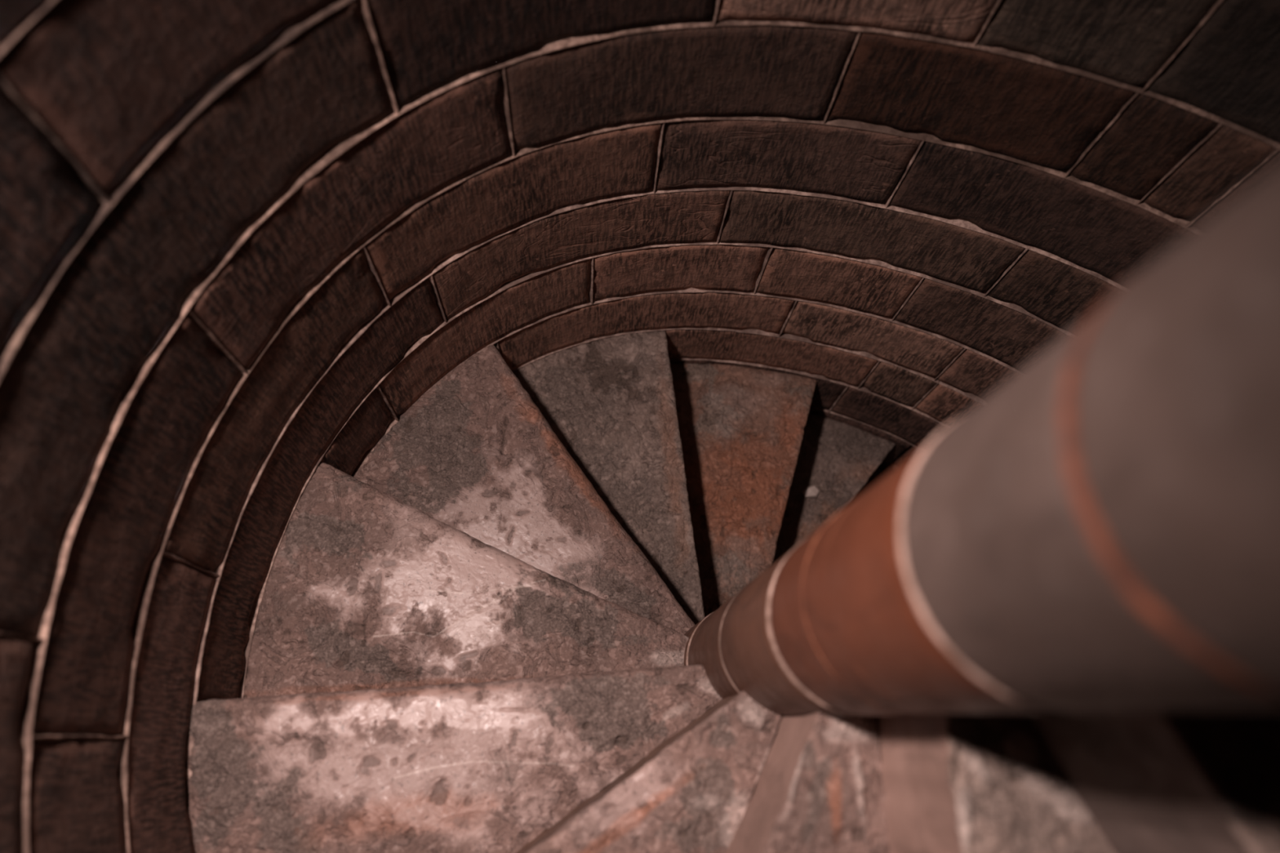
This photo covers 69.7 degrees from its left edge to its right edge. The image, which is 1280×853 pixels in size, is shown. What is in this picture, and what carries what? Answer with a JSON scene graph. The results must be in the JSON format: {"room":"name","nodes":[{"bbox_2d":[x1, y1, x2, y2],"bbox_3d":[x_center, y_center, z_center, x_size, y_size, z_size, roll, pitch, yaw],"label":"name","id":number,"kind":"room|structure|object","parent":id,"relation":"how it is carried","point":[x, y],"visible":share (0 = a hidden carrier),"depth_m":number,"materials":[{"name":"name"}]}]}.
{"room":"spiral stairwell","nodes":[
{"label":"spiral stairwell","id":0,"kind":"room"},
{"bbox_2d":[0,0,1279,852],"bbox_3d":[0.304,0.224,1.026,2.166,4.072,1.924,4,71,-2],"label":"wall","id":1,"kind":"structure","parent":0,"point":[240,240],"depth_m":1.24,"materials":[{"name":"stone"}]},
{"bbox_2d":[602,718,781,793],"bbox_3d":[0.156,0.855,2.938,1.904,0.001,1.904,4,71,-2],"label":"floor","id":2,"kind":"structure","parent":0,"point":[780,718],"depth_m":2.92,"materials":[{"name":"grey stone"}]},
{"bbox_2d":[684,160,1279,717],"bbox_3d":[0.218,0.233,1.018,0.274,4.037,0.220,4,71,-2],"label":"pillar","id":3,"kind":"structure","parent":2,"relation":"on","point":[1100,531],"depth_m":0.38,"materials":[{"name":"grey stone"}]},
{"bbox_2d":[186,664,722,852],"bbox_3d":[-0.293,0.443,1.395,0.794,0.209,0.429,-33,76,-13],"label":"stone step","id":4,"kind":"structure","parent":3,"relation":"attached to","point":[488,766],"depth_m":1.28,"materials":[{"name":"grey stone"}]},
{"bbox_2d":[243,462,688,697],"bbox_3d":[-0.255,0.313,1.650,0.777,0.213,0.422,4,71,-2],"label":"stone step","id":5,"kind":"structure","parent":3,"relation":"attached to","point":[366,589],"depth_m":1.54,"materials":[{"name":"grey stone"}]},
{"bbox_2d":[352,344,695,635],"bbox_3d":[-0.252,0.266,1.877,0.411,0.210,0.779,-34,77,-13],"label":"stone step","id":6,"kind":"structure","parent":3,"relation":"attached to","point":[474,452],"depth_m":1.82,"materials":[{"name":"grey stone"}]},
{"bbox_2d":[512,330,704,624],"bbox_3d":[0.056,0.120,2.161,0.389,0.225,0.780,-34,77,-13],"label":"stone step","id":7,"kind":"structure","parent":3,"relation":"attached to","point":[611,402],"depth_m":2.08,"materials":[{"name":"grey stone"}]},
{"bbox_2d":[515,691,782,852],"bbox_3d":[-0.166,0.589,1.142,0.426,0.216,0.785,25,72,5],"label":"stone step","id":8,"kind":"structure","parent":3,"relation":"attached to","point":[692,793],"depth_m":1.10,"materials":[{"name":"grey stone"}]},
{"bbox_2d":[670,363,816,617],"bbox_3d":[0.223,0.253,2.350,0.416,0.227,0.801,4,71,-2],"label":"stone step","id":9,"kind":"structure","parent":3,"relation":"attached to","point":[741,428],"depth_m":2.30,"materials":[{"name":"orange stone"}]},
{"bbox_2d":[726,711,891,852],"bbox_3d":[0.095,0.621,0.935,0.402,0.212,0.765,4,71,-2],"label":"stone step","id":10,"kind":"structure","parent":3,"relation":"attached to","point":[820,788],"depth_m":0.93,"materials":[{"name":"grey stone"}]},
{"bbox_2d":[772,412,895,564],"bbox_3d":[0.432,0.393,2.544,0.292,0.226,0.837,20,71,3],"label":"stone step","id":11,"kind":"structure","parent":3,"relation":"attached to","point":[837,458],"depth_m":2.53,"materials":[{"name":"grey stone"}]},
{"bbox_2d":[802,484,820,497],"bbox_3d":[0.466,0.177,2.491,0.050,0.011,0.033,-15,73,-9],"label":"flake","id":12,"kind":"object","parent":11,"relation":"on","point":[810,491],"visible":1,"depth_m":2.49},
{"bbox_2d":[853,468,888,501],"bbox_3d":[0.482,0.431,2.759,0.952,0.226,0.332,-26,75,-12],"label":"stone step","id":13,"kind":"structure","parent":3,"relation":"attached to","point":[878,473],"depth_m":2.75,"materials":[{"name":"grey stone"}]},
{"bbox_2d":[875,713,1115,852],"bbox_3d":[0.290,0.578,0.750,0.358,0.214,0.769,-27,75,-12],"label":"stone step","id":14,"kind":"structure","parent":3,"relation":"attached to","point":[973,783],"depth_m":0.75,"materials":[{"name":"grey stone"}]},
{"bbox_2d":[1023,709,1279,852],"bbox_3d":[0.532,0.484,0.591,0.861,0.202,0.356,33,72,7],"label":"stone step","id":15,"kind":"structure","parent":3,"relation":"attached to","point":[1166,781],"depth_m":0.61,"materials":[{"name":"grey stone"}]}
]}

